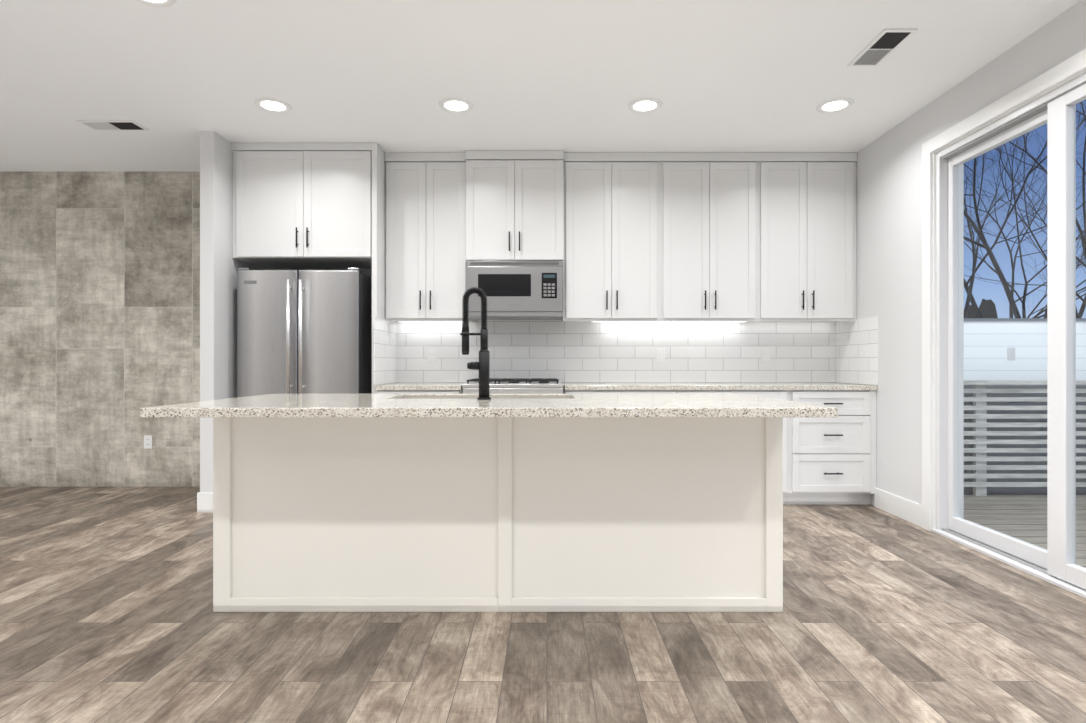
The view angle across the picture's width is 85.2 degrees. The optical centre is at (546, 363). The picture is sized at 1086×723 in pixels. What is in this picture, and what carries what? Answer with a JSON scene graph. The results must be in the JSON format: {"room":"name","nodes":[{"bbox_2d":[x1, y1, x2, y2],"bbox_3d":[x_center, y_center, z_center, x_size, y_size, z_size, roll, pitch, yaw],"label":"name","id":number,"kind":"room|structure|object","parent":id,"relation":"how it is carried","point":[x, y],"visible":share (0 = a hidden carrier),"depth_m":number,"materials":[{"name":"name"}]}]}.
{"room":"kitchen","nodes":[
{"label":"kitchen","id":0,"kind":"room"},
{"bbox_2d":[0,172,199,486],"bbox_3d":[-4.600,-0.305,5.220,4.400,2.750,0.140,0,0,0],"label":"tiled wall","id":1,"kind":"structure","parent":0,"point":[99,310],"depth_m":5.15,"materials":[{"name":"tile"}]},
{"bbox_2d":[144,435,151,448],"bbox_3d":[-3.480,0.680,5.146,0.072,0.116,0.008,0,0,0],"label":"outlet","id":2,"kind":"object","parent":1,"relation":"attached to","point":[147,441],"visible":1,"depth_m":5.14,"materials":[{"name":"white plastic"}]},
{"bbox_2d":[200,131,264,492],"bbox_3d":[-2.450,-0.305,4.700,0.100,2.750,0.900,0,0,0],"label":"wall","id":3,"kind":"structure","parent":0,"point":[220,265],"depth_m":4.27,"materials":[{"name":"paint"}]},
{"bbox_2d":[197,492,212,512],"bbox_3d":[-2.450,0.998,4.693,0.128,0.145,0.914,0,0,0],"label":"baseboard","id":4,"kind":"structure","parent":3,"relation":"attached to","point":[204,502],"depth_m":4.24,"materials":[{"name":"white wood"}]},
{"bbox_2d":[265,269,371,277],"bbox_3d":[0.133,-0.305,5.100,5.065,2.750,0.140,0,0,0],"label":"wall","id":5,"kind":"structure","parent":0,"point":[367,272],"depth_m":5.03,"materials":[{"name":"paint"}]},
{"bbox_2d":[231,143,382,270],"bbox_3d":[-1.864,-1.244,4.755,1.069,0.868,0.548,0,0,0],"label":"upper cabinet","id":6,"kind":"object","parent":5,"relation":"attached to","point":[296,205],"depth_m":4.49,"materials":[{"name":"white wood"}]},
{"bbox_2d":[383,151,471,322],"bbox_3d":[-0.962,-1.019,4.854,0.652,1.318,0.348,0,0,0],"label":"upper cabinet","id":7,"kind":"object","parent":5,"relation":"attached to","point":[425,272],"depth_m":4.69,"materials":[{"name":"white wood"}]},
{"bbox_2d":[463,150,566,262],"bbox_3d":[-0.255,-1.247,4.832,0.773,0.863,0.393,0,0,0],"label":"upper cabinet","id":8,"kind":"object","parent":5,"relation":"attached to","point":[515,201],"depth_m":4.64,"materials":[{"name":"white wood"}]},
{"bbox_2d":[467,261,562,319],"bbox_3d":[-0.254,-0.593,4.824,0.754,0.435,0.404,0,0,0],"label":"microwave","id":9,"kind":"object","parent":8,"relation":"attached to","point":[523,290],"visible":0.92,"depth_m":4.62,"materials":[{"name":"metal"}]},
{"bbox_2d":[562,152,662,321],"bbox_3d":[0.514,-1.019,4.854,0.772,1.318,0.348,0,0,0],"label":"upper cabinet","id":10,"kind":"object","parent":5,"relation":"attached to","point":[613,269],"depth_m":4.69,"materials":[{"name":"white wood"}]},
{"bbox_2d":[396,316,877,384],"bbox_3d":[0.587,-0.116,4.712,3.754,0.549,0.634,0,0,0],"label":"backsplash","id":11,"kind":"structure","parent":5,"relation":"attached to","point":[701,352],"depth_m":5.02,"materials":[{"name":"tile"}]},
{"bbox_2d":[663,152,758,321],"bbox_3d":[1.288,-1.019,4.854,0.776,1.318,0.348,0,0,0],"label":"upper cabinet","id":12,"kind":"object","parent":5,"relation":"attached to","point":[697,236],"depth_m":4.69,"materials":[{"name":"white wood"}]},
{"bbox_2d":[759,152,857,321],"bbox_3d":[2.070,-1.019,4.854,0.787,1.318,0.348,0,0,0],"label":"upper cabinet","id":13,"kind":"object","parent":5,"relation":"attached to","point":[807,200],"depth_m":4.69,"materials":[{"name":"white wood"}]},
{"bbox_2d":[0,0,1079,171],"bbox_3d":[-2.067,-1.730,0.775,9.465,0.100,9.150,0,0,0],"label":"ceiling","id":14,"kind":"structure","parent":0,"point":[177,77],"depth_m":3.40,"materials":[{"name":"paint"}]},
{"bbox_2d":[76,120,148,130],"bbox_3d":[-3.050,-1.676,4.150,0.390,0.007,0.170,0,0,0],"label":"ceiling vent","id":15,"kind":"object","parent":14,"relation":"in","point":[113,125],"visible":1,"depth_m":4.14,"materials":[{"name":"white metal"}]},
{"bbox_2d":[136,0,176,6],"bbox_3d":[-1.800,-1.675,2.660,0.224,0.010,0.224,0,0,0],"label":"recessed light","id":16,"kind":"object","parent":14,"relation":"in","point":[162,3],"visible":1,"depth_m":2.73,"materials":[{"name":"white plastic"}]},
{"bbox_2d":[254,98,291,112],"bbox_3d":[-1.777,-1.675,3.830,0.224,0.010,0.224,0,0,0],"label":"recessed light","id":17,"kind":"object","parent":14,"relation":"in","point":[273,105],"visible":1,"depth_m":3.82,"materials":[{"name":"white plastic"}]},
{"bbox_2d":[439,97,472,112],"bbox_3d":[-0.590,-1.675,3.830,0.224,0.010,0.224,0,0,0],"label":"recessed light","id":18,"kind":"object","parent":14,"relation":"in","point":[456,105],"visible":1,"depth_m":3.82,"materials":[{"name":"white"}]},
{"bbox_2d":[628,98,662,112],"bbox_3d":[0.636,-1.675,3.830,0.224,0.010,0.224,0,0,0],"label":"recessed light","id":19,"kind":"object","parent":14,"relation":"in","point":[644,105],"visible":1,"depth_m":3.82,"materials":[{"name":"white plastic"}]},
{"bbox_2d":[816,97,853,112],"bbox_3d":[1.868,-1.675,3.830,0.224,0.010,0.224,0,0,0],"label":"recessed light","id":20,"kind":"object","parent":14,"relation":"in","point":[834,105],"visible":1,"depth_m":3.82,"materials":[{"name":"white plastic"}]},
{"bbox_2d":[847,29,917,66],"bbox_3d":[1.775,-1.676,3.140,0.170,0.007,0.370,0,0,0],"label":"ceiling vent","id":21,"kind":"object","parent":14,"relation":"in","point":[881,47],"visible":1,"depth_m":3.12,"materials":[{"name":"white metal"}]},
{"bbox_2d":[0,487,1085,722],"bbox_3d":[-2.067,1.110,0.775,9.465,0.080,9.150,0,0,0],"label":"floor","id":22,"kind":"structure","parent":0,"point":[106,607],"depth_m":2.24,"materials":[{"name":"brown wood"}]},
{"bbox_2d":[237,268,371,396],"bbox_3d":[-1.869,0.173,4.673,0.913,1.793,0.653,0,0,0],"label":"fridge","id":23,"kind":"object","parent":22,"relation":"on","point":[304,332],"visible":0.54,"depth_m":4.42,"materials":[{"name":"metal"}]},
{"bbox_2d":[374,387,462,393],"bbox_3d":[-0.964,0.633,4.716,0.649,0.875,0.623,0,0,0],"label":"base cabinet","id":24,"kind":"object","parent":22,"relation":"on","point":[378,390],"depth_m":4.40,"materials":[{"name":"white"}]},
{"bbox_2d":[374,383,463,386],"bbox_3d":[-0.964,0.177,4.711,0.649,0.035,0.633,0,0,0],"label":"countertop","id":25,"kind":"structure","parent":24,"relation":"on","point":[391,384],"depth_m":4.40,"materials":[{"name":"beige stone"}]},
{"bbox_2d":[213,418,782,611],"bbox_3d":[-0.211,0.633,2.855,2.460,0.875,0.620,0,0,0],"label":"kitchen island","id":26,"kind":"object","parent":22,"relation":"on","point":[498,503],"depth_m":2.56,"materials":[{"name":"white wood"}]},
{"bbox_2d":[140,398,837,417],"bbox_3d":[-0.211,0.177,2.440,2.544,0.035,0.580,0,0,0],"label":"island countertop","id":27,"kind":"structure","parent":26,"relation":"on","point":[230,407],"depth_m":2.17,"materials":[{"name":"beige stone"}]},
{"bbox_2d":[460,287,490,399],"bbox_3d":[-0.323,-0.095,2.665,0.140,0.508,0.062,0,0,0],"label":"faucet","id":28,"kind":"object","parent":27,"relation":"on","point":[482,365],"visible":1,"depth_m":2.65,"materials":[{"name":"black metal"}]},
{"bbox_2d":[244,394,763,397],"bbox_3d":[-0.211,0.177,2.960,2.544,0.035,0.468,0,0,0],"label":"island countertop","id":29,"kind":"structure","parent":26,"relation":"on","point":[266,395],"depth_m":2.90,"materials":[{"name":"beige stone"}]},
{"bbox_2d":[392,394,571,397],"bbox_3d":[-0.315,0.289,2.915,0.914,0.251,0.394,0,0,0],"label":"sink","id":30,"kind":"object","parent":29,"relation":"in","point":[393,395],"depth_m":3.10,"materials":[{"name":"beige stone"}]},
{"bbox_2d":[462,378,563,393],"bbox_3d":[-0.254,0.594,4.670,0.754,0.952,0.696,0,0,0],"label":"range","id":31,"kind":"object","parent":22,"relation":"on","point":[526,386],"visible":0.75,"depth_m":4.38,"materials":[{"name":"metal"}]},
{"bbox_2d":[563,387,685,393],"bbox_3d":[0.580,0.633,4.716,0.896,0.875,0.623,0,0,0],"label":"base cabinet","id":32,"kind":"object","parent":22,"relation":"on","point":[566,390],"depth_m":4.40,"materials":[{"name":"white wood"}]},
{"bbox_2d":[686,387,793,503],"bbox_3d":[1.360,0.633,4.716,0.909,0.875,0.623,0,0,0],"label":"base cabinet","id":33,"kind":"object","parent":22,"relation":"on","point":[784,393],"depth_m":4.40,"materials":[{"name":"white wood"}]},
{"bbox_2d":[794,387,876,503],"bbox_3d":[2.139,0.633,4.716,0.649,0.875,0.623,0,0,0],"label":"base cabinet","id":34,"kind":"object","parent":22,"relation":"on","point":[829,460],"depth_m":4.41,"materials":[{"name":"white wood"}]},
{"bbox_2d":[563,383,876,386],"bbox_3d":[1.297,0.177,4.711,2.332,0.035,0.633,0,0,0],"label":"countertop","id":35,"kind":"structure","parent":34,"relation":"on","point":[565,384],"depth_m":4.40,"materials":[{"name":"beige stone"}]},
{"bbox_2d":[847,0,1085,518],"bbox_3d":[2.565,-0.305,2.640,0.200,2.750,4.780,0,0,0],"label":"wall","id":36,"kind":"structure","parent":0,"point":[889,229],"depth_m":4.06,"materials":[{"name":"paint"}]},
{"bbox_2d":[874,488,921,526],"bbox_3d":[2.458,0.998,0.417,0.014,0.145,8.005,0,0,0],"label":"baseboard","id":37,"kind":"structure","parent":36,"relation":"attached to","point":[901,507],"depth_m":4.11,"materials":[{"name":"white wood"}]},
{"bbox_2d":[922,48,1085,598],"bbox_3d":[2.551,-0.182,2.012,0.208,2.505,3.684,0,0,0],"label":"sliding door","id":38,"kind":"structure","parent":36,"relation":"in","point":[1051,98],"depth_m":3.23,"materials":[{"name":"white"}]},
{"label":"outside","id":39,"kind":"structure","parent":0,"visible":0},
{"bbox_3d":[31.358,1.545,14.000,57.285,0.050,52.000,0,0,0],"label":"ground","id":40,"kind":"structure","parent":39,"visible":0},
{"bbox_2d":[964,154,1020,317],"bbox_3d":[6.716,-4.380,12.227,6.330,11.918,8.801,0,0,0],"label":"trees","id":41,"kind":"object","parent":40,"relation":"on","point":[979,232],"depth_m":11.42,"materials":[{"name":"grey plant"}]},
{"bbox_2d":[967,299,1077,317],"bbox_3d":[10.000,-1.954,20.000,40.000,7.047,60.000,0,0,0],"label":"treeline","id":42,"kind":"object","parent":40,"relation":"on","point":[984,313],"depth_m":40.27,"materials":[{"name":"grey plant"}]},
{"bbox_2d":[964,108,1084,317],"bbox_3d":[12.320,-4.199,16.650,7.834,11.561,5.382,0,0,0],"label":"trees","id":43,"kind":"object","parent":40,"relation":"on","point":[973,275],"depth_m":16.06,"materials":[{"name":"grey plant"}]},
{"bbox_2d":[964,380,1085,567],"bbox_3d":[5.062,0.853,1.980,4.775,1.435,5.960,0,0,0],"label":"deck","id":44,"kind":"object","parent":40,"relation":"on","point":[1017,527],"depth_m":4.90,"materials":[{"name":"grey wood"}]},
{"bbox_2d":[964,318,1085,494],"bbox_3d":[5.848,0.590,5.087,6.305,1.960,0.126,0,0,0],"label":"wall","id":45,"kind":"structure","parent":40,"relation":"on","point":[992,344],"depth_m":5.03,"materials":[{"name":"grey paint"}]},
{"bbox_2d":[964,111,1085,317],"bbox_3d":[11.668,-6.250,16.791,9.427,15.673,15.119,0,0,0],"label":"trees","id":46,"kind":"object","parent":40,"relation":"on","point":[975,306],"depth_m":15.08,"materials":[{"name":"grey plant"}]},
{"bbox_2d":[964,101,1085,303],"bbox_3d":[12.375,-5.016,15.843,6.989,13.187,7.533,0,0,0],"label":"trees","id":47,"kind":"object","parent":40,"relation":"on","point":[1083,239],"depth_m":14.64,"materials":[{"name":"grey plant"}]},
{"bbox_2d":[964,113,1085,317],"bbox_3d":[22.725,-7.380,25.453,10.590,17.927,13.719,0,0,0],"label":"trees","id":48,"kind":"object","parent":40,"relation":"on","point":[1023,300],"depth_m":27.33,"materials":[{"name":"grey plant"}]},
{"bbox_2d":[964,129,1085,317],"bbox_3d":[20.819,-5.869,25.441,10.537,14.913,10.862,0,0,0],"label":"trees","id":49,"kind":"object","parent":40,"relation":"on","point":[1012,287],"depth_m":25.16,"materials":[{"name":"grey plant"}]},
{"bbox_2d":[1018,99,1085,317],"bbox_3d":[20.410,-6.303,19.294,11.592,15.774,7.430,0,0,0],"label":"trees","id":50,"kind":"object","parent":40,"relation":"on","point":[1080,313],"depth_m":19.01,"materials":[{"name":"grey plant"}]}
]}

